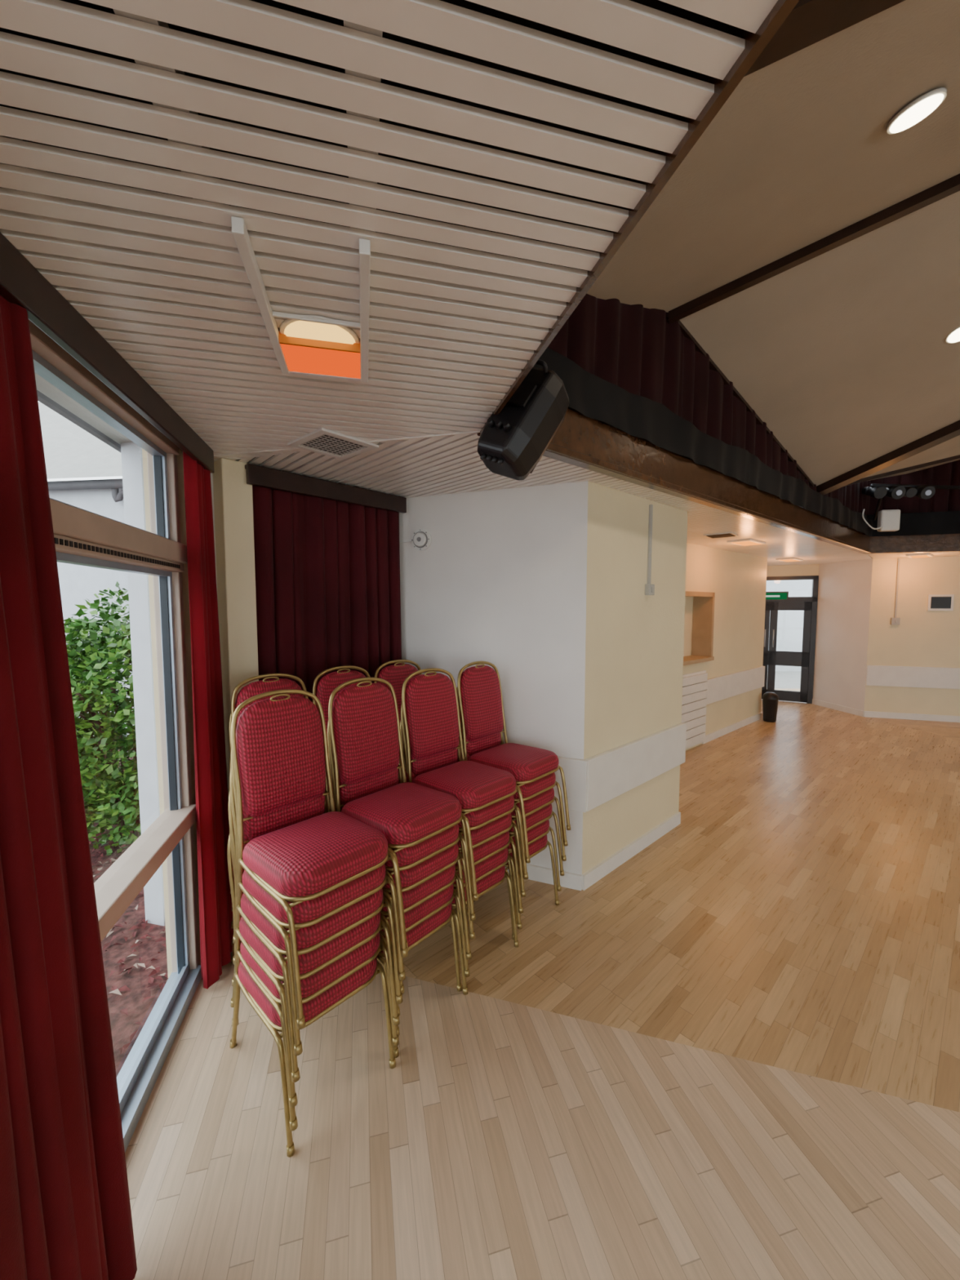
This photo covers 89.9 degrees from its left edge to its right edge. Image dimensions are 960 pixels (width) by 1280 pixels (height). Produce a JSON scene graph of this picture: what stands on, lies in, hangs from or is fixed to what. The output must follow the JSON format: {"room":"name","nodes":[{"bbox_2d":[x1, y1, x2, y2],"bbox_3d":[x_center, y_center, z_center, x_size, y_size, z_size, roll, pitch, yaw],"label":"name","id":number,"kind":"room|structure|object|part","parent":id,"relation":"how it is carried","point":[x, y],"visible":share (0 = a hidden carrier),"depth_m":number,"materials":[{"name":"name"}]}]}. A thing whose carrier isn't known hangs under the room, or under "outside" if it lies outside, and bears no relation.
{"room":"community hall","nodes":[
{"label":"community hall","id":0,"kind":"room"},
{"bbox_2d":[142,448,200,977],"bbox_3d":[-0.522,0.632,-1.666,0.138,2.656,8.918,-1,4,-13],"label":"wall","id":1,"kind":"structure","parent":0,"point":[180,457],"depth_m":2.32,"materials":[{"name":"beige paint"}]},
{"bbox_2d":[0,295,137,1279],"bbox_3d":[-0.930,0.500,0.883,0.138,2.528,0.744,-1,4,-12],"label":"curtain","id":2,"kind":"object","parent":1,"relation":"hanging from","point":[65,1212],"visible":0.99,"depth_m":1.04,"materials":[{"name":"red fabric"}]},
{"bbox_2d":[0,231,214,472],"bbox_3d":[-0.366,-0.575,-1.824,0.132,0.109,8.611,-1,4,-13],"label":"trim pelmet","id":3,"kind":"structure","parent":1,"relation":"attached to","point":[21,284],"depth_m":1.28,"materials":[{"name":"brown wood"}]},
{"bbox_2d":[28,319,199,972],"bbox_3d":[-1.261,0.441,1.563,0.144,2.576,1.550,-1,4,-13],"label":"frame","id":4,"kind":"object","parent":1,"relation":"attached to","point":[116,889],"visible":0.47,"depth_m":1.93,"materials":[{"name":"paint"}]},
{"bbox_2d":[31,349,201,1151],"bbox_3d":[-1.270,0.464,1.563,0.126,2.530,1.502,-1,4,-13],"label":"window","id":5,"kind":"structure","parent":1,"relation":"in","point":[136,1079],"depth_m":1.95,"materials":[{"name":"metal"}]},
{"bbox_2d":[153,455,185,973],"bbox_3d":[-1.278,0.442,1.559,0.029,2.438,1.405,-1,4,-13],"label":"seal","id":6,"kind":"object","parent":5,"relation":"attached to","point":[157,459],"visible":0.79,"depth_m":2.23,"materials":[{"name":"grey rubber"}]},
{"bbox_2d":[53,537,180,568],"bbox_3d":[-1.208,-0.286,1.524,0.004,0.016,1.374,-1,4,-13],"label":"air vent","id":7,"kind":"object","parent":1,"relation":"attached to","point":[56,540],"visible":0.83,"depth_m":1.60,"materials":[{"name":"black plastic"}]},
{"bbox_2d":[182,451,233,989],"bbox_3d":[-1.328,0.392,2.336,0.112,2.518,0.288,0,4,0],"label":"window curtain","id":8,"kind":"object","parent":1,"relation":"hanging from","point":[215,913],"visible":0.94,"depth_m":2.28,"materials":[{"name":"red fabric"}]},
{"bbox_2d":[213,431,479,457],"bbox_3d":[-0.719,-0.930,2.285,1.484,0.017,0.014,1,4,14],"label":"trim","id":9,"kind":"structure","parent":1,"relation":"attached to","point":[463,432],"depth_m":2.21,"materials":[{"name":"paint"}]},
{"bbox_2d":[210,459,284,601],"bbox_3d":[-1.106,0.290,3.110,0.947,2.656,1.057,0,4,0],"label":"wall","id":10,"kind":"structure","parent":0,"point":[211,473],"depth_m":2.57,"materials":[{"name":"beige paint"}]},
{"bbox_2d":[0,0,959,565],"bbox_3d":[7.080,-0.787,-0.205,17.280,0.080,17.672,3,5,37],"label":"ceiling","id":11,"kind":"structure","parent":0,"point":[480,149],"depth_m":0.88,"materials":[{"name":"paint"}]},
{"bbox_2d":[231,216,370,382],"bbox_3d":[-0.425,-0.832,1.254,0.395,0.032,0.637,0,4,0],"label":"lamp","id":12,"kind":"object","parent":11,"relation":"attached to","point":[315,345],"depth_m":1.32,"materials":[{"name":"orange plastic"}]},
{"bbox_2d":[287,427,378,459],"bbox_3d":[-0.690,-0.917,2.263,0.422,0.010,0.422,0,4,0],"label":"ceiling vent","id":13,"kind":"object","parent":11,"relation":"attached to","point":[322,438],"depth_m":2.25,"materials":[{"name":"white metal"}]},
{"bbox_2d":[480,0,799,435],"bbox_3d":[0.899,-0.776,-1.466,0.016,0.267,7.361,-1,4,-14],"label":"ceiling trim","id":14,"kind":"structure","parent":11,"relation":"attached to","point":[755,43],"depth_m":0.80,"materials":[{"name":"brown wood"}]},
{"bbox_2d":[477,359,568,480],"bbox_3d":[0.176,-0.880,1.960,0.391,0.449,0.272,-1,4,-15],"label":"speaker","id":15,"kind":"object","parent":14,"relation":"attached to","point":[512,442],"visible":0.81,"depth_m":1.86},
{"bbox_3d":[0.129,-0.892,1.876,0.116,0.406,0.110,28,-5,30],"label":"panel","id":16,"kind":"part","parent":15,"relation":"part of","materials":[{"name":"black plastic"}]},
{"bbox_2d":[477,407,871,553],"bbox_3d":[2.798,-1.192,4.497,7.385,0.244,0.092,-4,5,-41],"label":"beam","id":17,"kind":"structure","parent":11,"relation":"attached to","point":[582,441],"depth_m":3.15,"materials":[{"name":"brown wood"}]},
{"bbox_2d":[533,346,872,536],"bbox_3d":[2.824,-1.422,4.436,7.132,0.259,0.034,-4,5,-41],"label":"drape","id":18,"kind":"object","parent":17,"relation":"attached to","point":[589,394],"visible":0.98,"depth_m":3.08,"materials":[{"name":"black fabric"}]},
{"bbox_2d":[862,508,900,531],"bbox_3d":[5.290,-1.590,6.390,0.543,0.279,0.142,0,4,-4],"label":"box","id":19,"kind":"object","parent":17,"relation":"attached to","point":[888,520],"visible":1,"depth_m":6.35,"materials":[{"name":"paint"}]},
{"bbox_2d":[862,483,959,520],"bbox_3d":[5.646,-1.797,6.251,1.362,0.414,0.456,0,4,0],"label":"bar","id":20,"kind":"object","parent":19,"relation":"attached to","point":[896,491],"visible":1,"depth_m":6.08,"materials":[{"name":"black metal"}]},
{"bbox_2d":[866,511,959,536],"bbox_3d":[8.262,-1.555,5.974,5.853,0.305,0.034,1,4,16],"label":"drape","id":21,"kind":"object","parent":17,"relation":"attached to","point":[948,522],"visible":0.71,"depth_m":6.60,"materials":[{"name":"black fabric"}]},
{"bbox_2d":[703,532,737,537],"bbox_3d":[2.587,-1.123,5.165,0.389,0.015,0.389,0,4,0],"label":"ceiling vent","id":22,"kind":"object","parent":11,"relation":"attached to","point":[726,534],"depth_m":5.12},
{"bbox_2d":[726,538,765,546],"bbox_3d":[3.163,-1.155,5.705,0.535,0.026,0.512,0,4,0],"label":"lamp","id":23,"kind":"object","parent":11,"relation":"attached to","point":[744,542],"depth_m":5.62,"materials":[{"name":"white plastic"}]},
{"bbox_2d":[775,557,803,561],"bbox_3d":[5.060,-1.310,7.861,0.535,0.026,0.512,0,4,0],"label":"lamp","id":24,"kind":"object","parent":11,"relation":"attached to","point":[788,559],"depth_m":7.77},
{"bbox_2d":[864,533,959,554],"bbox_3d":[8.961,-0.822,-0.658,11.170,0.244,12.622,1,4,17],"label":"beam","id":25,"kind":"structure","parent":11,"relation":"attached to","point":[942,542],"depth_m":6.72,"materials":[{"name":"brown wood"}]},
{"bbox_2d":[906,553,933,558],"bbox_3d":[6.613,-1.265,7.231,0.535,0.026,0.512,0,4,0],"label":"lamp","id":26,"kind":"object","parent":11,"relation":"attached to","point":[918,555],"depth_m":7.14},
{"bbox_2d":[124,688,959,1279],"bbox_3d":[7.055,1.765,1.112,17.330,0.001,19.194,0,4,0],"label":"floor","id":27,"kind":"structure","parent":0,"point":[733,1052],"depth_m":1.87,"materials":[{"name":"brown wood"}]},
{"bbox_2d":[213,457,258,798],"bbox_3d":[-1.326,0.351,2.664,0.132,2.599,0.155,4,6,42],"label":"wall","id":28,"kind":"structure","parent":27,"relation":"on","point":[233,497],"depth_m":2.56,"materials":[{"name":"beige paint"}]},
{"bbox_2d":[228,673,324,962],"bbox_3d":[-0.916,0.929,2.369,0.664,1.492,0.459,4,6,43],"label":"chairs","id":29,"kind":"object","parent":27,"relation":"on","point":[252,689],"visible":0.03,"depth_m":2.42,"materials":[{"name":"fabric"}]},
{"bbox_2d":[226,688,408,1156],"bbox_3d":[-0.671,0.964,1.887,0.671,1.492,0.466,4,6,43],"label":"chairs","id":30,"kind":"object","parent":27,"relation":"on","point":[307,883],"visible":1,"depth_m":1.79,"materials":[{"name":"fabric"}]},
{"bbox_2d":[311,665,416,783],"bbox_3d":[-0.638,0.906,2.687,0.669,1.492,0.470,4,6,43],"label":"chairs","id":31,"kind":"object","parent":27,"relation":"on","point":[327,683],"visible":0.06,"depth_m":2.70,"materials":[{"name":"fabric"}]},
{"bbox_2d":[327,677,478,1057],"bbox_3d":[-0.395,0.939,2.233,0.663,1.492,0.464,4,5,41],"label":"chairs","id":32,"kind":"object","parent":27,"relation":"on","point":[419,824],"visible":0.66,"depth_m":2.19,"materials":[{"name":"fabric"}]},
{"bbox_2d":[373,659,471,762],"bbox_3d":[-0.358,0.883,3.010,0.661,1.492,0.458,4,6,43],"label":"chairs","id":33,"kind":"object","parent":27,"relation":"on","point":[395,674],"visible":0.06,"depth_m":3.05,"materials":[{"name":"fabric"}]},
{"bbox_2d":[400,667,530,991],"bbox_3d":[-0.121,0.914,2.579,0.664,1.492,0.463,4,6,44],"label":"chairs","id":34,"kind":"object","parent":27,"relation":"on","point":[430,728],"visible":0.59,"depth_m":2.54,"materials":[{"name":"fabric"}]},
{"bbox_2d":[399,480,587,875],"bbox_3d":[0.040,0.273,3.352,1.345,2.656,0.646,0,4,0],"label":"wall","id":35,"kind":"structure","parent":27,"relation":"on","point":[500,580],"depth_m":3.17,"materials":[{"name":"white paint"}]},
{"bbox_2d":[244,463,406,513],"bbox_3d":[-0.929,-0.912,2.995,0.167,0.104,1.081,4,5,41],"label":"trim pelmet","id":36,"kind":"structure","parent":35,"relation":"attached to","point":[256,475],"depth_m":2.85,"materials":[{"name":"brown wood"}]},
{"bbox_2d":[252,484,401,701],"bbox_3d":[-0.909,0.320,3.094,0.117,2.484,1.017,4,5,41],"label":"curtain","id":37,"kind":"object","parent":35,"relation":"hanging from","point":[327,571],"visible":0.45,"depth_m":2.96,"materials":[{"name":"red fabric"}]},
{"bbox_2d":[399,528,431,551],"bbox_3d":[-0.479,-0.704,3.388,0.283,0.152,0.052,2,4,22],"label":"fire alarm sounder","id":38,"kind":"object","parent":35,"relation":"attached to","point":[421,539],"visible":1,"depth_m":3.35,"materials":[{"name":"white plastic"}]},
{"bbox_2d":[505,863,582,890],"bbox_3d":[0.011,1.554,3.371,1.300,0.098,0.535,0,4,0],"label":"baseboard","id":39,"kind":"structure","parent":35,"relation":"attached to","point":[535,873],"depth_m":3.18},
{"bbox_2d":[551,756,587,812],"bbox_3d":[0.019,0.910,3.313,1.326,0.334,0.555,0,4,0],"label":"dado","id":40,"kind":"object","parent":35,"relation":"attached to","point":[575,770],"depth_m":3.06,"materials":[{"name":"white paint"}]},
{"bbox_2d":[456,661,570,940],"bbox_3d":[0.153,0.889,2.925,0.667,1.492,0.462,4,6,42],"label":"chairs","id":41,"kind":"object","parent":27,"relation":"on","point":[479,692],"visible":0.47,"depth_m":2.89,"materials":[{"name":"fabric"}]},
{"bbox_2d":[582,480,688,874],"bbox_3d":[0.970,0.253,3.784,1.428,2.634,1.510,0,4,0],"label":"wall pillar","id":42,"kind":"structure","parent":27,"relation":"on","point":[634,640],"depth_m":3.39,"materials":[{"name":"beige paint"}]},
{"bbox_2d":[582,811,680,890],"bbox_3d":[1.179,1.538,3.593,1.401,0.098,0.018,-4,6,-43],"label":"baseboard","id":43,"kind":"structure","parent":42,"relation":"attached to","point":[611,863],"depth_m":3.48,"materials":[{"name":"white wood"}]},
{"bbox_2d":[584,722,686,811],"bbox_3d":[1.193,0.893,3.549,1.424,0.334,0.034,-4,6,-43],"label":"wall guard panel","id":44,"kind":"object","parent":42,"relation":"attached to","point":[611,773],"depth_m":3.43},
{"bbox_2d":[644,504,654,595],"bbox_3d":[1.238,-0.650,3.476,0.080,0.650,0.041,-4,6,-43],"label":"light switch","id":45,"kind":"object","parent":42,"relation":"attached to","point":[649,588],"visible":1,"depth_m":3.47,"materials":[{"name":"plastic"}]},
{"bbox_2d":[762,692,778,722],"bbox_3d":[4.623,1.065,7.663,0.230,0.460,0.230,0,4,0],"label":"waste bin","id":46,"kind":"object","parent":27,"relation":"on","point":[770,700],"visible":1,"depth_m":7.59,"materials":[{"name":"black plastic"}]},
{"bbox_2d":[683,542,767,751],"bbox_3d":[2.746,0.074,6.282,4.739,2.634,0.366,-4,6,-43],"label":"wall","id":47,"kind":"structure","parent":0,"point":[738,580],"depth_m":6.84,"materials":[{"name":"beige paint"}]},
{"bbox_2d":[681,670,707,749],"bbox_3d":[2.653,0.897,6.068,0.874,0.954,0.051,-4,5,-42],"label":"slatted panel","id":48,"kind":"object","parent":47,"relation":"attached to","point":[694,702],"visible":0.64,"depth_m":6.10,"materials":[{"name":"paint"}]},
{"bbox_2d":[683,591,715,665],"bbox_3d":[2.483,-0.153,5.993,1.449,0.897,0.288,-4,5,-42],"label":"frame","id":49,"kind":"object","parent":47,"relation":"attached to","point":[704,602],"visible":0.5,"depth_m":6.40,"materials":[{"name":"brown wood"}]},
{"bbox_2d":[702,712,762,744],"bbox_3d":[3.781,1.285,7.128,2.181,0.098,0.018,-4,5,-42],"label":"baseboard","id":50,"kind":"structure","parent":47,"relation":"attached to","point":[728,729],"depth_m":7.02,"materials":[{"name":"paint"}]},
{"bbox_2d":[705,666,764,704],"bbox_3d":[3.795,0.639,7.084,2.158,0.334,0.034,-4,5,-42],"label":"trim","id":51,"kind":"structure","parent":47,"relation":"attached to","point":[724,686],"depth_m":6.96,"materials":[{"name":"paint"}]},
{"bbox_2d":[765,591,788,600],"bbox_3d":[5.590,-0.838,9.194,0.518,0.172,0.040,2,5,28],"label":"exit sign","id":52,"kind":"object","parent":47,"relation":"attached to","point":[770,596],"visible":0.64,"depth_m":9.14,"materials":[{"name":"green plastic"}]},
{"bbox_2d":[586,0,959,485],"bbox_3d":[7.192,-2.233,-0.216,14.626,1.955,12.801,-4,5,-41],"label":"ceiling","id":53,"kind":"structure","parent":0,"point":[843,353],"depth_m":2.56,"materials":[{"name":"paint"}]},
{"bbox_2d":[547,293,816,513],"bbox_3d":[1.634,-1.606,3.481,5.353,1.074,0.088,-4,5,-41],"label":"curtain","id":54,"kind":"object","parent":53,"relation":"hanging from","point":[635,348],"visible":0.34,"depth_m":3.02,"materials":[{"name":"red fabric"}]},
{"bbox_2d":[666,312,813,486],"bbox_3d":[2.449,-1.871,4.175,3.282,0.651,0.034,-4,5,-41],"label":"trim","id":55,"kind":"structure","parent":53,"relation":"attached to","point":[698,348],"depth_m":3.74,"materials":[{"name":"brown wood"}]},
{"bbox_2d":[816,420,959,495],"bbox_3d":[5.362,-2.406,2.528,0.161,2.047,6.324,-3,5,-32],"label":"beam","id":56,"kind":"structure","parent":53,"relation":"attached to","point":[945,433],"depth_m":4.67,"materials":[{"name":"brown wood"}]},
{"bbox_2d":[844,454,959,486],"bbox_3d":[6.098,-2.269,5.599,4.880,1.265,0.034,-1,4,-9],"label":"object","id":57,"kind":"object","parent":53,"relation":"attached to","point":[955,457],"visible":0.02,"depth_m":5.40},
{"bbox_2d":[869,459,959,515],"bbox_3d":[9.037,-2.095,5.823,7.258,1.714,0.086,1,4,17],"label":"curtain","id":58,"kind":"object","parent":53,"relation":"hanging from","point":[948,473],"visible":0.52,"depth_m":6.67,"materials":[{"name":"fabric"}]},
{"bbox_2d":[885,87,946,133],"bbox_3d":[1.634,-1.980,1.803,0.165,0.061,0.169,0,4,0],"label":"recessed light","id":59,"kind":"object","parent":53,"relation":"attached to","point":[922,107],"visible":1,"depth_m":1.79,"materials":[{"name":"white plastic"}]},
{"bbox_2d":[945,325,959,343],"bbox_3d":[3.335,-2.127,3.328,0.170,0.065,0.163,0,4,0],"label":"recessed light","id":60,"kind":"object","parent":53,"relation":"attached to","point":[953,336],"visible":1,"depth_m":3.35,"materials":[{"name":"white plastic"}]},
{"bbox_2d":[668,173,959,324],"bbox_3d":[4.124,-2.637,1.431,5.855,1.431,3.259,0,4,0],"label":"beam","id":61,"kind":"structure","parent":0,"point":[943,189],"depth_m":2.67,"materials":[{"name":"brown wood"}]},
{"bbox_2d":[744,0,905,76],"bbox_3d":[3.298,-2.305,0.728,7.510,1.992,1.882,0,4,0],"label":"ceiling beam","id":62,"kind":"structure","parent":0,"point":[810,22],"depth_m":1.34,"materials":[{"name":"brown wood"}]},
{"bbox_2d":[812,555,872,711],"bbox_3d":[6.373,-0.091,8.421,0.258,2.656,1.079,0,4,0],"label":"wall alcove","id":63,"kind":"structure","parent":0,"point":[844,588],"depth_m":8.36,"materials":[{"name":"beige paint"}]},
{"bbox_2d":[761,575,818,703],"bbox_3d":[5.617,-0.024,9.346,1.480,2.392,0.138,2,5,28],"label":"door","id":64,"kind":"structure","parent":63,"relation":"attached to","point":[805,659],"depth_m":9.10,"materials":[{"name":"black metal"}]},
{"bbox_2d":[764,629,774,647],"bbox_3d":[5.595,-0.033,9.305,0.164,0.345,0.026,2,5,28],"label":"handle","id":65,"kind":"object","parent":64,"relation":"attached to","point":[765,629],"visible":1,"depth_m":9.29,"materials":[{"name":"metal"}]},
{"bbox_2d":[766,564,818,576],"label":"wall door","id":66,"kind":"structure","parent":63,"relation":"in","point":[812,569],"depth_m":9.05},
{"bbox_2d":[812,698,863,716],"bbox_3d":[6.296,1.186,8.503,0.018,0.098,1.071,0,4,-6],"label":"baseboard","id":67,"kind":"structure","parent":63,"relation":"attached to","point":[833,706],"depth_m":8.44,"materials":[{"name":"paint"}]},
{"bbox_2d":[817,480,871,533],"bbox_3d":[4.613,-1.779,6.084,1.939,1.046,1.669,0,4,0],"label":"curtain clerestory","id":68,"kind":"object","parent":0,"point":[851,496],"depth_m":6.29,"materials":[{"name":"fabric"}]},
{"bbox_2d":[863,556,959,715],"bbox_3d":[10.080,0.024,6.818,7.728,2.656,0.138,1,4,17],"label":"wall","id":69,"kind":"structure","parent":0,"point":[922,637],"depth_m":7.69,"materials":[{"name":"beige paint"}]},
{"bbox_2d":[890,558,900,625],"bbox_3d":[6.689,-0.772,7.710,0.115,1.058,0.041,1,4,17],"label":"light switch","id":70,"kind":"object","parent":69,"relation":"attached to","point":[895,620],"visible":1,"depth_m":7.72,"materials":[{"name":"plastic"}]},
{"bbox_2d":[863,711,959,722],"bbox_3d":[10.057,1.306,6.835,7.728,0.098,0.018,1,4,17],"label":"baseboard","id":71,"kind":"structure","parent":69,"relation":"attached to","point":[866,713],"depth_m":7.76,"materials":[{"name":"paint"}]},
{"bbox_2d":[865,665,959,688],"bbox_3d":[10.055,0.661,6.781,7.728,0.334,0.034,1,4,17],"label":"trim","id":72,"kind":"structure","parent":69,"relation":"attached to","point":[876,675],"depth_m":7.71,"materials":[{"name":"paint"}]},
{"bbox_2d":[926,594,954,610],"bbox_3d":[7.240,-0.588,7.559,0.322,0.253,0.030,1,4,17],"label":"picture frame","id":73,"kind":"object","parent":69,"relation":"in","point":[935,602],"visible":1,"depth_m":7.55,"materials":[{"name":"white plastic"}]},
{"label":"outside","id":74,"kind":"structure","parent":0,"visible":0},
{"bbox_2d":[765,579,812,671],"bbox_3d":[6.612,-0.450,13.918,7.475,2.702,0.230,0,4,0],"label":"wall","id":75,"kind":"structure","parent":74,"point":[789,623],"depth_m":13.80,"materials":[{"name":"white paint"}]},
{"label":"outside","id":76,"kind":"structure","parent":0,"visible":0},
{"bbox_2d":[766,671,800,688],"bbox_3d":[6.900,0.857,14.589,6.900,0.001,7.820,0,4,0],"label":"ground","id":77,"kind":"structure","parent":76,"point":[783,679],"depth_m":12.35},
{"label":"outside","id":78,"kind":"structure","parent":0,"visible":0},
{"bbox_2d":[48,488,133,738],"bbox_3d":[-6.383,-0.367,7.295,7.912,3.646,0.699,1,4,8],"label":"wall","id":79,"kind":"structure","parent":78,"point":[77,583],"depth_m":6.77,"materials":[{"name":"white paint"}]},
{"bbox_2d":[38,401,122,479],"bbox_3d":[-6.440,-3.490,7.993,8.744,2.461,3.195,1,4,7],"label":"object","id":80,"kind":"structure","parent":79,"relation":"on","point":[70,451],"depth_m":7.10,"materials":[{"name":"white"}]},
{"bbox_2d":[47,478,123,502],"bbox_3d":[-6.435,-0.417,6.819,7.888,3.536,0.197,1,4,8],"label":"gutter","id":81,"kind":"object","parent":79,"relation":"attached to","point":[113,484],"visible":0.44,"depth_m":6.48,"materials":[{"name":"grey plastic"}]},
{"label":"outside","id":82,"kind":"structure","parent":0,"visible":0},
{"bbox_2d":[83,746,167,1076],"bbox_3d":[-7.236,1.808,2.436,17.728,0.001,27.600,0,4,0],"label":"mulch","id":83,"kind":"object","parent":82,"point":[122,1025],"visible":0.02,"depth_m":2.64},
{"bbox_2d":[66,643,132,768],"bbox_3d":[-4.005,0.766,4.322,1.557,1.862,1.505,2,5,30],"label":"shrub","id":84,"kind":"object","parent":83,"relation":"on","point":[88,712],"visible":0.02,"depth_m":4.42,"materials":[{"name":"green plant"}]},
{"bbox_2d":[63,581,141,855],"bbox_3d":[-2.942,0.648,3.945,1.586,2.252,1.466,2,5,31],"label":"shrub","id":85,"kind":"object","parent":83,"relation":"on","point":[117,788],"visible":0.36,"depth_m":3.58,"materials":[{"name":"green plant"}]},
{"bbox_2d":[88,795,168,1055],"bbox_3d":[-2.736,1.744,2.939,2.068,0.046,5.306,-1,4,-13],"label":"chips","id":86,"kind":"object","parent":83,"relation":"on","point":[125,988],"visible":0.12,"depth_m":2.67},
{"bbox_2d":[120,441,165,925],"bbox_3d":[-2.007,0.307,2.956,0.142,2.921,0.142,1,4,14],"label":"porch post","id":87,"kind":"object","parent":83,"relation":"on","point":[131,452],"visible":0.43,"depth_m":2.88,"materials":[{"name":"white paint"}]},
{"bbox_2d":[35,373,132,452],"bbox_3d":[-1.000,-0.936,-1.015,0.437,0.172,12.419,-1,4,-13],"label":"eaves","id":88,"kind":"object","parent":87,"relation":"on","point":[49,395],"visible":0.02,"depth_m":2.36,"materials":[{"name":"white paint"}]}
]}

